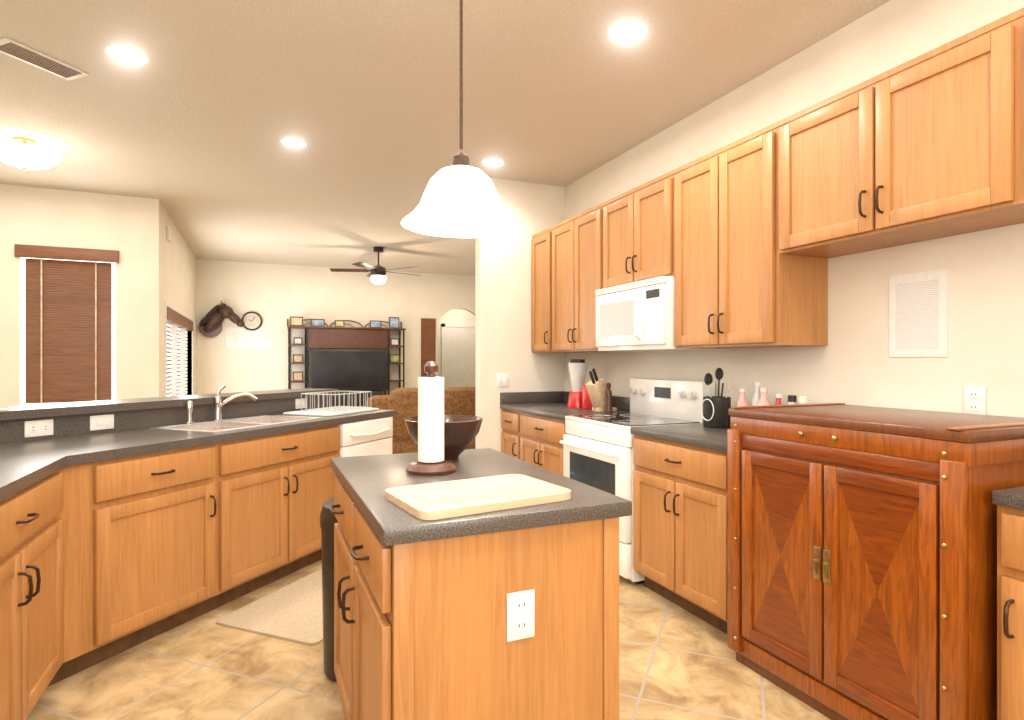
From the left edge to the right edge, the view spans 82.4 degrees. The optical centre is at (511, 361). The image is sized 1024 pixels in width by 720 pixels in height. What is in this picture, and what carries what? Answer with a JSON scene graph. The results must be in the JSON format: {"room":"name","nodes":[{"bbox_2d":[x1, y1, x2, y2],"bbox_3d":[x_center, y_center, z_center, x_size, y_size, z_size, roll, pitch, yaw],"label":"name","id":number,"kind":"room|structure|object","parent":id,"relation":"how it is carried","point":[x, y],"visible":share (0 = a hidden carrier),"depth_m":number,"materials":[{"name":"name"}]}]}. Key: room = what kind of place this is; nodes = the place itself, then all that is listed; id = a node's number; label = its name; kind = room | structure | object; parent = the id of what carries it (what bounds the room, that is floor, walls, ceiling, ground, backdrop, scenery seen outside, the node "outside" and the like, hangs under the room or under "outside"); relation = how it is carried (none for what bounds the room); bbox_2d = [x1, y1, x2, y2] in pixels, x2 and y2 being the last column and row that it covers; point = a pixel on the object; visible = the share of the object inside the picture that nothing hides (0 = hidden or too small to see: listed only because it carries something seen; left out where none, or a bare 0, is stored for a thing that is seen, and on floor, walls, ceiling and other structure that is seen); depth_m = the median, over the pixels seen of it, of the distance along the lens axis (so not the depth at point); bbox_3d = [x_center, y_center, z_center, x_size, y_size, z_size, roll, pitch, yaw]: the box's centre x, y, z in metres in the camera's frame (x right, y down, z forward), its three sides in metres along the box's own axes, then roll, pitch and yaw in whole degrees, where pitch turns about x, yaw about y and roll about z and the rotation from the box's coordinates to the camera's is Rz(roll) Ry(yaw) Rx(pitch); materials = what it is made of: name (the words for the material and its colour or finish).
{"room":"kitchen and living room","nodes":[
{"label":"kitchen and living room","id":0,"kind":"room"},
{"bbox_2d":[0,184,160,405],"bbox_3d":[-4.483,-0.160,5.429,2.100,2.900,0.120,0,0,-23],"label":"wall","id":1,"kind":"structure","parent":0,"point":[128,228],"depth_m":5.62,"materials":[{"name":"paint"}]},
{"bbox_2d":[14,244,118,404],"bbox_3d":[-4.171,-0.325,5.513,0.800,1.490,0.094,0,0,-23],"label":"window blind","id":2,"kind":"object","parent":1,"relation":"attached to","point":[68,324],"visible":0.96,"depth_m":5.51,"materials":[{"name":"brown wood"}]},
{"bbox_2d":[161,203,195,396],"bbox_3d":[-4.330,-0.160,7.575,0.120,2.900,3.700,0,0,-23],"label":"wall","id":3,"kind":"structure","parent":0,"point":[178,273],"depth_m":7.10,"materials":[{"name":"paint"}]},
{"bbox_2d":[167,227,170,241],"bbox_3d":[-3.710,-1.380,6.329,0.028,0.140,0.120,0,0,-23],"label":"light switch","id":4,"kind":"object","parent":3,"relation":"attached to","point":[169,234],"visible":0.98,"depth_m":6.28,"materials":[{"name":"white plastic"}]},
{"bbox_2d":[165,299,192,396],"bbox_3d":[-4.210,0.285,7.387,0.090,1.890,2.740,0,0,-23],"label":"window blind","id":5,"kind":"object","parent":3,"relation":"attached to","point":[178,323],"visible":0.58,"depth_m":6.97,"materials":[{"name":"white wood"}]},
{"bbox_2d":[196,259,474,394],"bbox_3d":[-2.181,-0.160,10.450,6.340,2.900,0.120,0,0,-23],"label":"wall","id":6,"kind":"structure","parent":0,"point":[275,297],"depth_m":9.76,"materials":[{"name":"paint"}]},
{"bbox_2d":[198,301,244,337],"bbox_3d":[-4.574,-0.670,9.213,0.667,0.580,0.230,0,0,-23],"label":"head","id":7,"kind":"object","parent":6,"relation":"attached to","point":[210,324],"visible":1,"depth_m":9.15,"materials":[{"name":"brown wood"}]},
{"bbox_2d":[226,327,264,348],"bbox_3d":[-4.305,-0.380,9.464,0.580,0.340,0.006,0,0,-23],"label":"poster","id":8,"kind":"object","parent":6,"relation":"attached to","point":[240,338],"visible":0.98,"depth_m":9.46,"materials":[{"name":"paper"}]},
{"bbox_2d":[242,311,261,330],"bbox_3d":[-4.215,-0.660,9.483,0.310,0.310,0.042,0,0,-23],"label":"wall clock","id":9,"kind":"object","parent":6,"relation":"attached to","point":[252,320],"visible":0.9,"depth_m":9.47,"materials":[{"name":"metal"}]},
{"bbox_2d":[421,318,435,376],"bbox_3d":[-1.522,-0.250,10.652,0.270,1.080,0.026,0,0,-23],"label":"window blind","id":10,"kind":"object","parent":6,"relation":"attached to","point":[428,339],"visible":0.9,"depth_m":10.64,"materials":[{"name":"brown wood"}]},
{"bbox_2d":[26,559,830,719],"bbox_3d":[-0.986,1.315,5.019,8.800,0.050,14.600,0,0,-23],"label":"floor","id":11,"kind":"structure","parent":0,"point":[676,662],"depth_m":2.38,"materials":[{"name":"tile"}]},
{"bbox_2d":[0,588,55,719],"bbox_3d":[-1.874,0.850,1.752,0.653,0.880,0.900,0,0,-23],"label":"base cabinet","id":12,"kind":"object","parent":11,"relation":"on","point":[28,660],"depth_m":1.93,"materials":[{"name":"brown wood"}]},
{"bbox_2d":[56,528,111,682],"bbox_3d":[-2.046,0.850,2.358,0.738,0.880,0.668,0,0,-23],"label":"base cabinet","id":13,"kind":"object","parent":11,"relation":"on","point":[84,596],"depth_m":2.40,"materials":[{"name":"brown wood"}]},
{"bbox_2d":[0,410,397,656],"bbox_3d":[-1.765,0.775,3.537,2.286,1.030,2.119,0,0,-23],"label":"base cabinet","id":14,"kind":"object","parent":11,"relation":"on","point":[126,524],"depth_m":2.99,"materials":[{"name":"brown wood"}]},
{"bbox_2d":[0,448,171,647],"bbox_3d":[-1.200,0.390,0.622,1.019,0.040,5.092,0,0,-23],"label":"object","id":15,"kind":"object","parent":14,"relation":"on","point":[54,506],"depth_m":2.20,"materials":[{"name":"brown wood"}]},
{"bbox_2d":[0,388,387,423],"bbox_3d":[-1.962,0.240,3.564,1.945,0.040,2.189,0,0,-23],"label":"countertop","id":16,"kind":"structure","parent":14,"relation":"on","point":[268,402],"depth_m":3.39,"materials":[{"name":"grey stone"}]},
{"bbox_2d":[185,385,256,423],"bbox_3d":[-1.770,0.256,3.581,0.387,0.220,0.205,0,0,-23],"label":"faucet","id":17,"kind":"object","parent":16,"relation":"attached to","point":[219,404],"visible":0.98,"depth_m":3.61,"materials":[{"name":"silver metal"}]},
{"bbox_2d":[283,391,378,415],"bbox_3d":[-1.309,0.298,4.282,0.400,0.143,0.580,0,0,22],"label":"dish rack","id":18,"kind":"object","parent":16,"relation":"on","point":[335,410],"visible":1,"depth_m":4.21,"materials":[{"name":"metal"}]},
{"bbox_2d":[216,569,322,645],"bbox_3d":[-0.970,1.284,3.297,0.620,0.012,1.150,0,0,22],"label":"area rug","id":19,"kind":"object","parent":11,"relation":"on","point":[293,612],"visible":0.48,"depth_m":2.96,"materials":[{"name":"beige fabric"}]},
{"bbox_2d":[320,497,337,681],"bbox_3d":[-0.667,0.915,2.446,0.260,0.750,0.260,0,0,-23],"label":"trash bin","id":20,"kind":"object","parent":11,"relation":"on","point":[328,519],"visible":0.29,"depth_m":2.35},
{"bbox_2d":[287,316,405,406],"bbox_3d":[-2.749,0.255,9.835,1.910,2.070,0.550,0,0,-23],"label":"entertainment center","id":21,"kind":"object","parent":11,"relation":"on","point":[352,358],"visible":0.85,"depth_m":9.72,"materials":[{"name":"brown wood"}]},
{"bbox_2d":[366,387,474,453],"bbox_3d":[-0.618,0.790,6.947,2.340,1.000,0.990,0,0,-23],"label":"sofa","id":22,"kind":"object","parent":11,"relation":"on","point":[457,401],"visible":0.04,"depth_m":6.24,"materials":[{"name":"fabric"}]},
{"bbox_2d":[330,448,631,719],"bbox_3d":[-0.204,0.830,1.899,0.692,0.920,1.050,0,0,-23],"label":"kitchen island","id":23,"kind":"object","parent":11,"relation":"on","point":[510,614],"visible":1,"depth_m":1.47,"materials":[{"name":"brown wood"}]},
{"bbox_2d":[406,361,455,475],"bbox_3d":[-0.273,0.183,1.973,0.170,0.372,0.170,0,0,-23],"label":"paper towel holder","id":24,"kind":"object","parent":23,"relation":"on","point":[431,461],"visible":1,"depth_m":1.93,"materials":[{"name":"white paper"}]},
{"bbox_2d":[405,415,482,459],"bbox_3d":[-0.261,0.293,2.250,0.300,0.152,0.300,0,0,-23],"label":"bowl","id":25,"kind":"object","parent":23,"relation":"on","point":[461,432],"visible":0.44,"depth_m":2.17,"materials":[{"name":"wood"}]},
{"bbox_2d":[385,474,570,519],"bbox_3d":[-0.093,0.359,1.593,0.440,0.020,0.300,0,0,-31],"label":"cutting board","id":26,"kind":"object","parent":23,"relation":"on","point":[442,500],"visible":1,"depth_m":1.54,"materials":[{"name":"beige wood"}]},
{"bbox_2d":[500,407,515,457],"bbox_3d":[0.268,0.850,5.078,0.635,0.880,0.400,0,0,-23],"label":"base cabinet","id":27,"kind":"object","parent":11,"relation":"on","point":[508,417],"depth_m":4.97,"materials":[{"name":"brown wood"}]},
{"bbox_2d":[516,411,643,474],"bbox_3d":[0.504,0.850,4.531,0.635,0.880,0.790,0,0,-23],"label":"base cabinet","id":28,"kind":"object","parent":11,"relation":"on","point":[538,437],"depth_m":4.39,"materials":[{"name":"brown wood"}]},
{"bbox_2d":[500,403,629,418],"bbox_3d":[0.422,0.390,4.715,0.639,0.040,1.188,0,0,-23],"label":"countertop","id":29,"kind":"structure","parent":28,"relation":"on","point":[561,410],"depth_m":4.53,"materials":[{"name":"grey stone"}]},
{"bbox_2d":[567,359,586,407],"bbox_3d":[0.531,0.174,4.734,0.170,0.390,0.170,0,0,-23],"label":"blender","id":30,"kind":"object","parent":29,"relation":"on","point":[577,370],"visible":0.88,"depth_m":4.68,"materials":[{"name":"red plastic"}]},
{"bbox_2d":[582,385,592,409],"bbox_3d":[0.620,0.275,4.577,0.150,0.190,0.150,0,0,-23],"label":"canister","id":31,"kind":"object","parent":29,"relation":"on","point":[586,403],"visible":0.44,"depth_m":4.52,"materials":[{"name":"plastic"}]},
{"bbox_2d":[585,368,616,411],"bbox_3d":[0.651,0.209,4.325,0.252,0.320,0.156,0,0,-23],"label":"knife block","id":32,"kind":"object","parent":29,"relation":"on","point":[596,387],"visible":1,"depth_m":4.28,"materials":[{"name":"brown wood"}]},
{"bbox_2d":[604,382,612,412],"bbox_3d":[0.700,0.260,4.241,0.060,0.220,0.060,0,0,-23],"label":"pepper mill","id":33,"kind":"object","parent":29,"relation":"on","point":[608,403],"visible":1,"depth_m":4.22,"materials":[{"name":"brown wood"}]},
{"bbox_2d":[560,378,714,583],"bbox_3d":[0.771,0.705,3.792,0.703,1.170,0.764,0,0,-23],"label":"range","id":34,"kind":"object","parent":11,"relation":"on","point":[597,451],"visible":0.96,"depth_m":3.65,"materials":[{"name":"white metal"}]},
{"bbox_2d":[631,431,726,633],"bbox_3d":[1.119,0.850,3.103,0.635,0.880,0.760,0,0,-23],"label":"base cabinet","id":35,"kind":"object","parent":11,"relation":"on","point":[679,515],"depth_m":2.93,"materials":[{"name":"brown wood"}]},
{"bbox_2d":[631,423,729,450],"bbox_3d":[1.118,0.390,3.099,0.639,0.040,0.763,0,0,-23],"label":"countertop","id":36,"kind":"structure","parent":35,"relation":"on","point":[687,433],"depth_m":3.06,"materials":[{"name":"grey stone"}]},
{"bbox_2d":[701,368,730,427],"bbox_3d":[1.160,0.202,3.317,0.155,0.336,0.150,0,0,-23],"label":"utensil crock","id":37,"kind":"object","parent":36,"relation":"on","point":[715,414],"visible":1,"depth_m":3.26,"materials":[{"name":"black ceramic"}]},
{"bbox_2d":[788,395,793,404],"bbox_3d":[1.428,0.271,2.981,0.041,0.198,0.041,0,0,-38],"label":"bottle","id":38,"kind":"object","parent":36,"relation":"on","point":[790,397],"depth_m":2.97,"materials":[{"name":"black plastic"}]},
{"bbox_2d":[794,395,807,403],"bbox_3d":[1.454,0.271,2.921,0.041,0.198,0.041,0,0,-38],"label":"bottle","id":39,"kind":"object","parent":36,"relation":"on","point":[801,399],"depth_m":2.91,"materials":[{"name":"white plastic"}]},
{"bbox_2d":[727,403,1023,719],"bbox_3d":[1.413,0.742,2.231,0.680,1.096,0.944,0,0,-23],"label":"buffet","id":40,"kind":"object","parent":11,"relation":"on","point":[861,562],"visible":1,"depth_m":1.97,"materials":[{"name":"brown wood"}]},
{"bbox_2d":[992,498,1023,719],"bbox_3d":[1.774,0.850,1.581,0.635,0.880,0.500,0,0,-23],"label":"base cabinet","id":41,"kind":"object","parent":11,"relation":"on","point":[1009,502],"depth_m":1.64,"materials":[{"name":"brown wood"}]},
{"bbox_2d":[992,486,1023,505],"bbox_3d":[2.247,0.390,0.478,0.639,0.040,2.900,0,0,-23],"label":"countertop","id":42,"kind":"structure","parent":41,"relation":"on","point":[1016,494],"depth_m":1.66,"materials":[{"name":"grey stone"}]},
{"bbox_2d":[0,0,889,275],"bbox_3d":[-0.986,-1.635,5.019,8.800,0.050,14.600,0,0,-23],"label":"ceiling","id":43,"kind":"structure","parent":0,"point":[200,114],"depth_m":3.56,"materials":[{"name":"beige paint"}]},
{"bbox_2d":[0,136,61,170],"bbox_3d":[-3.538,-1.498,4.247,0.430,0.225,0.430,0,0,-23],"label":"ceiling light","id":44,"kind":"object","parent":43,"relation":"attached to","point":[24,153],"depth_m":4.17,"materials":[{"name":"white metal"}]},
{"bbox_2d":[0,37,88,80],"bbox_3d":[-2.519,-1.604,3.118,0.180,0.010,0.400,0,0,22],"label":"ceiling vent","id":45,"kind":"object","parent":43,"relation":"in","point":[26,54],"visible":1,"depth_m":3.11,"materials":[{"name":"white metal"}]},
{"bbox_2d":[105,45,148,64],"bbox_3d":[-2.020,-1.607,3.072,0.194,0.005,0.194,0,0,-32],"label":"recessed light","id":46,"kind":"object","parent":43,"relation":"in","point":[121,54],"depth_m":3.06,"materials":[{"name":"white glass"}]},
{"bbox_2d":[280,138,307,147],"bbox_3d":[-1.600,-1.607,4.297,0.194,0.005,0.194,0,0,-32],"label":"recessed light","id":47,"kind":"object","parent":43,"relation":"in","point":[291,142],"depth_m":4.28,"materials":[{"name":"white glass"}]},
{"bbox_2d":[329,246,420,283],"bbox_3d":[-1.895,-1.350,8.269,1.293,0.520,1.230,0,0,-23],"label":"ceiling fan","id":48,"kind":"object","parent":43,"relation":"hanging from","point":[377,274],"visible":1,"depth_m":8.15,"materials":[{"name":"wood"}]},
{"bbox_2d":[401,0,520,237],"bbox_3d":[-0.173,-1.038,1.994,0.404,1.145,0.404,0,0,-23],"label":"pendant lamp","id":49,"kind":"object","parent":43,"relation":"hanging from","point":[460,198],"visible":1,"depth_m":1.96,"materials":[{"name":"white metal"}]},
{"bbox_2d":[481,158,504,166],"bbox_3d":[-0.152,-1.607,4.725,0.194,0.005,0.194,0,0,-32],"label":"recessed light","id":50,"kind":"object","parent":43,"relation":"in","point":[491,162],"depth_m":4.71,"materials":[{"name":"white glass"}]},
{"bbox_2d":[608,21,647,42],"bbox_3d":[0.566,-1.607,2.857,0.194,0.005,0.194,0,0,-32],"label":"recessed light","id":51,"kind":"object","parent":43,"relation":"in","point":[627,33],"depth_m":2.85,"materials":[{"name":"white glass"}]},
{"bbox_2d":[437,309,474,376],"bbox_3d":[-1.390,-0.160,12.532,3.240,2.900,0.120,0,0,-23],"label":"wall","id":52,"kind":"structure","parent":0,"point":[461,316],"depth_m":12.50,"materials":[{"name":"paint"}]},
{"bbox_2d":[441,323,474,389],"bbox_3d":[-1.069,0.235,12.582,0.930,2.110,0.038,0,0,-23],"label":"door","id":53,"kind":"structure","parent":52,"relation":"attached to","point":[457,354],"depth_m":12.54,"materials":[{"name":"white wood"}]},
{"bbox_2d":[475,177,564,451],"bbox_3d":[0.082,-0.160,5.283,0.830,2.900,0.120,0,0,-23],"label":"wall","id":54,"kind":"structure","parent":0,"point":[503,303],"depth_m":5.18,"materials":[{"name":"paint"}]},
{"bbox_2d":[497,373,508,386],"bbox_3d":[-0.080,0.160,5.141,0.115,0.118,0.010,0,0,-23],"label":"light switch","id":55,"kind":"object","parent":54,"relation":"attached to","point":[502,379],"visible":1,"depth_m":5.14,"materials":[{"name":"white plastic"}]},
{"bbox_2d":[500,391,563,402],"bbox_3d":[0.182,0.320,5.248,0.619,0.100,0.019,0,0,-23],"label":"backsplash","id":56,"kind":"structure","parent":54,"relation":"attached to","point":[547,396],"depth_m":5.24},
{"bbox_2d":[565,0,1023,417],"bbox_3d":[1.879,-0.160,2.312,0.120,2.900,7.000,0,0,-23],"label":"wall","id":57,"kind":"structure","parent":0,"point":[852,363],"depth_m":2.73,"materials":[{"name":"paint"}]},
{"bbox_2d":[531,229,546,352],"bbox_3d":[0.403,-0.608,5.136,0.349,1.054,0.400,0,0,-23],"label":"upper cabinet","id":58,"kind":"object","parent":57,"relation":"attached to","point":[539,241],"depth_m":5.10,"materials":[{"name":"brown wood"}]},
{"bbox_2d":[547,205,618,352],"bbox_3d":[0.638,-0.608,4.590,0.349,1.054,0.790,0,0,-23],"label":"upper cabinet","id":59,"kind":"object","parent":57,"relation":"attached to","point":[572,243],"depth_m":4.53,"materials":[{"name":"brown wood"}]},
{"bbox_2d":[564,391,629,410],"bbox_3d":[1.012,0.320,4.127,0.020,0.100,2.735,0,0,-23],"label":"backsplash","id":60,"kind":"structure","parent":57,"relation":"attached to","point":[621,403],"depth_m":4.52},
{"bbox_2d":[599,171,670,288],"bbox_3d":[0.949,-0.823,3.869,0.349,0.624,0.780,0,0,-23],"label":"upper cabinet","id":61,"kind":"object","parent":57,"relation":"attached to","point":[635,224],"depth_m":3.77,"materials":[{"name":"brown wood"}]},
{"bbox_2d":[595,276,715,350],"bbox_3d":[0.898,-0.290,3.847,0.454,0.430,0.764,0,0,-23],"label":"microwave","id":62,"kind":"object","parent":61,"relation":"attached to","point":[637,316],"visible":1,"depth_m":3.64,"materials":[{"name":"white plastic"}]},
{"bbox_2d":[671,123,827,348],"bbox_3d":[1.251,-0.608,3.166,0.349,1.054,0.750,0,0,-23],"label":"upper cabinet","id":63,"kind":"object","parent":57,"relation":"attached to","point":[743,240],"depth_m":2.98,"materials":[{"name":"brown wood"}]},
{"bbox_2d":[775,13,1023,258],"bbox_3d":[1.590,-0.823,2.381,0.349,0.624,0.960,0,0,-23],"label":"upper cabinet","id":64,"kind":"object","parent":57,"relation":"attached to","point":[919,149],"depth_m":2.22,"materials":[{"name":"brown wood"}]},
{"bbox_2d":[889,269,947,356],"bbox_3d":[1.729,-0.200,2.498,0.005,0.360,0.240,0,0,-23],"label":"vent cover","id":65,"kind":"object","parent":57,"relation":"attached to","point":[918,314],"visible":1,"depth_m":2.49,"materials":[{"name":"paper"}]},
{"bbox_2d":[964,386,985,414],"bbox_3d":[1.814,0.155,2.295,0.010,0.118,0.075,0,0,-23],"label":"outlet","id":66,"kind":"object","parent":57,"relation":"attached to","point":[974,399],"visible":0.83,"depth_m":2.29,"materials":[{"name":"white plastic"}]},
{"bbox_2d":[1011,7,1023,210],"bbox_3d":[1.969,-0.823,1.499,0.349,0.624,0.960,0,0,-23],"label":"upper cabinet","id":67,"kind":"object","parent":57,"relation":"attached to","point":[1017,17],"depth_m":1.89,"materials":[{"name":"brown wood"}]}
]}

